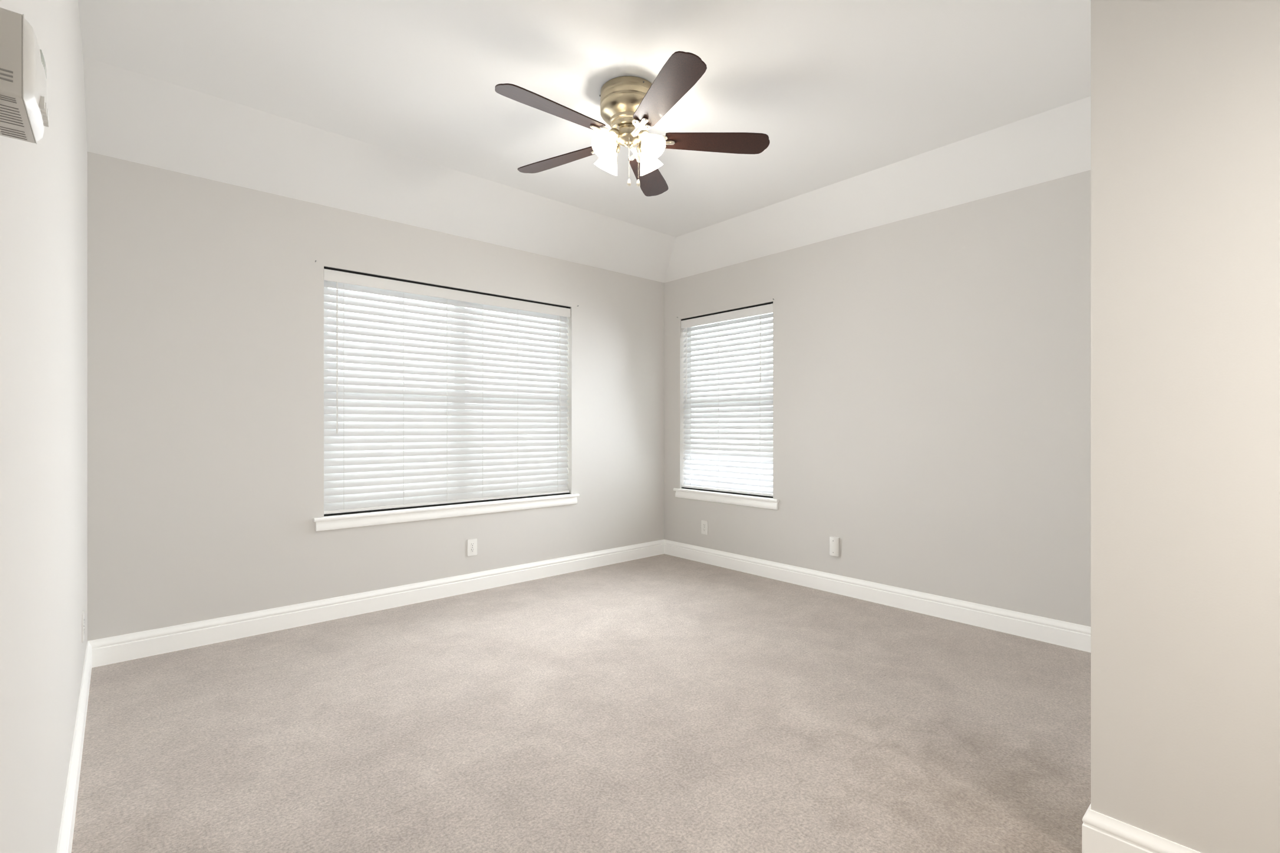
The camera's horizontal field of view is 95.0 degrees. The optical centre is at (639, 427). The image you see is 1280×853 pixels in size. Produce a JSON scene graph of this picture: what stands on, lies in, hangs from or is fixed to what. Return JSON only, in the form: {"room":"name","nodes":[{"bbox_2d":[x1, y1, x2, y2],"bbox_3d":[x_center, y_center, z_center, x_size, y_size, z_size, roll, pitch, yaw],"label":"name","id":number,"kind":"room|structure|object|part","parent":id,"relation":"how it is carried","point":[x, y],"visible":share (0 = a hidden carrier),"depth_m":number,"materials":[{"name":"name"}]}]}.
{"room":"empty bedroom","nodes":[
{"label":"empty bedroom","id":0,"kind":"room"},
{"bbox_2d":[0,0,87,852],"bbox_3d":[-0.890,-0.269,0.722,0.150,2.810,5.350,0,0,-42],"label":"wall","id":1,"kind":"structure","parent":0,"point":[43,393],"depth_m":1.17,"materials":[{"name":"beige paint"}]},
{"bbox_2d":[0,7,48,144],"bbox_3d":[-0.685,-0.381,0.642,0.050,0.088,0.135,0,0,-42],"label":"door chime","id":2,"kind":"object","parent":1,"relation":"attached to","point":[24,115],"visible":1,"depth_m":0.61,"materials":[{"name":"grey plastic"}]},
{"bbox_2d":[56,641,91,852],"bbox_3d":[-0.878,1.073,0.833,0.016,0.126,5.200,0,0,-42],"label":"baseboard","id":3,"kind":"structure","parent":1,"relation":"attached to","point":[65,840],"depth_m":1.80,"materials":[{"name":"white paint"}]},
{"bbox_2d":[81,610,84,642],"bbox_3d":[-2.243,0.801,2.362,0.007,0.115,0.070,0,0,-42],"label":"electrical outlet","id":4,"kind":"object","parent":1,"relation":"attached to","point":[82,626],"visible":1,"depth_m":2.34,"materials":[{"name":"white plastic"}]},
{"bbox_2d":[87,151,664,641],"bbox_3d":[-1.247,-0.269,4.085,4.087,2.810,0.150,0,0,-42],"label":"wall","id":5,"kind":"structure","parent":0,"point":[205,399],"depth_m":3.24,"materials":[{"name":"beige paint"}]},
{"bbox_2d":[88,539,664,668],"bbox_3d":[-1.191,1.073,4.023,3.787,0.126,0.016,0,0,-42],"label":"baseboard","id":6,"kind":"structure","parent":5,"relation":"attached to","point":[106,651],"depth_m":3.47,"materials":[{"name":"white paint"}]},
{"bbox_2d":[324,286,564,423],"bbox_3d":[-1.275,-0.201,4.117,1.764,1.497,0.045,0,0,-42],"label":"window","id":7,"kind":"structure","parent":5,"relation":"in","point":[448,344],"depth_m":4.09,"materials":[{"name":"glass"}]},
{"bbox_2d":[324,266,570,516],"bbox_3d":[-1.230,-0.211,4.066,1.762,1.474,0.085,0,0,-42],"label":"window blind","id":8,"kind":"object","parent":7,"relation":"attached to","point":[379,455],"visible":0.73,"depth_m":3.94,"materials":[{"name":"white plastic"}]},
{"bbox_2d":[313,493,579,531],"bbox_3d":[-1.219,0.566,4.053,1.874,0.080,0.125,0,0,-42],"label":"sill","id":9,"kind":"structure","parent":5,"relation":"attached to","point":[349,521],"depth_m":3.88,"materials":[{"name":"white paint"}]},
{"bbox_2d":[467,538,477,556],"bbox_3d":[-1.160,0.830,4.057,0.070,0.114,0.007,0,0,-42],"label":"electrical outlet","id":10,"kind":"object","parent":5,"relation":"attached to","point":[472,547],"visible":1,"depth_m":4.05,"materials":[{"name":"white plastic"}]},
{"bbox_2d":[71,553,1090,852],"bbox_3d":[0.531,1.186,2.086,4.087,0.100,5.500,0,0,-42],"label":"floor","id":11,"kind":"structure","parent":0,"point":[663,703],"depth_m":2.19,"materials":[{"name":"beige carpet"}]},
{"bbox_2d":[77,0,1090,282],"bbox_3d":[0.540,-1.479,2.128,3.855,0.350,5.251,0,0,-42],"label":"ceiling","id":12,"kind":"structure","parent":0,"point":[864,114],"depth_m":2.81,"materials":[{"name":"white paint"}]},
{"bbox_2d":[495,51,769,196],"bbox_3d":[-0.094,-1.327,2.687,1.225,0.454,1.269,0,0,-42],"label":"ceiling fan","id":13,"kind":"object","parent":12,"relation":"hanging from","point":[633,109],"visible":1,"depth_m":2.63,"materials":[{"name":"walnut wood"},{"name":"brass"},{"name":"frosted glass"}]},
{"bbox_3d":[-0.372,-1.336,2.452,0.497,0.035,0.141,0,0,-42],"label":"blade","id":14,"kind":"part","parent":13,"relation":"part of","materials":[{"name":"brown wood"}]},
{"bbox_3d":[-0.406,-1.336,2.931,0.240,0.035,0.491,0,0,-42],"label":"blade","id":15,"kind":"part","parent":13,"relation":"part of","materials":[{"name":"brown wood"}]},
{"bbox_3d":[0.043,-1.336,3.117,0.449,0.035,0.355,0,0,-42],"label":"blade","id":16,"kind":"part","parent":13,"relation":"part of","materials":[{"name":"brown wood"}]},
{"bbox_3d":[0.099,-1.336,2.335,0.259,0.035,0.487,0,0,-42],"label":"blade","id":17,"kind":"part","parent":13,"relation":"part of","materials":[{"name":"brown wood"}]},
{"bbox_3d":[0.356,-1.336,2.747,0.439,0.035,0.370,0,0,-42],"label":"blade","id":18,"kind":"part","parent":13,"relation":"part of","materials":[{"name":"brown wood"}]},
{"bbox_2d":[664,169,1090,627],"bbox_3d":[1.467,-0.269,3.996,0.150,2.810,3.590,0,0,-42],"label":"wall","id":19,"kind":"structure","parent":0,"point":[932,403],"depth_m":3.56,"materials":[{"name":"beige paint"}]},
{"bbox_2d":[701,520,707,535],"bbox_3d":[0.541,0.840,4.919,0.007,0.114,0.070,0,0,-42],"label":"electrical outlet","id":20,"kind":"object","parent":19,"relation":"attached to","point":[704,527],"visible":1,"depth_m":4.92,"materials":[{"name":"white plastic"}]},
{"bbox_2d":[673,488,779,510],"bbox_3d":[0.700,0.576,4.795,0.125,0.080,1.087,0,0,-42],"label":"sill","id":21,"kind":"structure","parent":19,"relation":"attached to","point":[763,502],"depth_m":4.71,"materials":[{"name":"white paint"}]},
{"bbox_2d":[687,312,773,487],"bbox_3d":[0.763,-0.196,4.851,0.045,1.507,0.977,0,0,-42],"label":"window","id":22,"kind":"structure","parent":19,"relation":"in","point":[692,336],"depth_m":4.98,"materials":[{"name":"clear glass"}]},
{"bbox_2d":[681,301,773,498],"bbox_3d":[0.713,-0.206,4.806,0.085,1.484,0.975,0,0,-42],"label":"window blind","id":23,"kind":"object","parent":22,"relation":"attached to","point":[713,483],"visible":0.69,"depth_m":4.77,"materials":[{"name":"white plastic"}]},
{"bbox_2d":[829,536,839,556],"bbox_3d":[1.330,0.816,4.017,0.027,0.128,0.066,0,0,-42],"label":"electrical outlet","id":24,"kind":"object","parent":19,"relation":"attached to","point":[834,546],"visible":1,"depth_m":4.00,"materials":[{"name":"white plastic"}]},
{"bbox_2d":[664,539,1090,652],"bbox_3d":[1.355,1.073,3.997,0.016,0.126,3.440,0,0,-42],"label":"baseboard","id":25,"kind":"structure","parent":19,"relation":"attached to","point":[1068,634],"depth_m":3.65,"materials":[{"name":"white paint"}]},
{"bbox_2d":[1090,0,1279,852],"bbox_3d":[1.871,-0.269,0.876,0.120,2.810,1.910,0,0,-42],"label":"wall","id":26,"kind":"structure","parent":0,"point":[1185,423],"depth_m":1.41,"materials":[{"name":"beige paint"}]},
{"bbox_2d":[1081,809,1201,852],"bbox_3d":[1.765,1.073,0.893,0.016,0.126,1.776,0,0,-42],"label":"baseboard","id":27,"kind":"structure","parent":26,"relation":"attached to","point":[1101,833],"depth_m":1.50,"materials":[{"name":"white paint"}]},
{"bbox_3d":[1.933,-0.269,2.128,1.637,2.810,0.120,0,0,-42],"label":"wall","id":28,"kind":"structure","parent":0,"visible":0},
{"bbox_2d":[1081,803,1090,825],"bbox_3d":[1.837,1.073,2.134,1.773,0.126,0.016,0,0,-42],"label":"baseboard","id":29,"kind":"structure","parent":28,"relation":"attached to","point":[1088,809],"depth_m":1.56,"materials":[{"name":"white paint"}]},
{"label":"outside","id":30,"kind":"structure","parent":0,"visible":0},
{"bbox_2d":[328,287,556,423],"bbox_3d":[-1.496,-0.212,4.365,2.964,2.675,0.001,0,0,-42],"label":"sky","id":31,"kind":"structure","parent":30,"point":[436,343],"depth_m":4.31,"materials":[{"name":"white"}]},
{"bbox_2d":[694,312,773,482],"bbox_3d":[1.012,-0.207,5.072,0.001,2.685,2.177,0,0,-42],"label":"sky","id":32,"kind":"structure","parent":30,"point":[746,333],"depth_m":5.25,"materials":[{"name":"white"}]}
]}

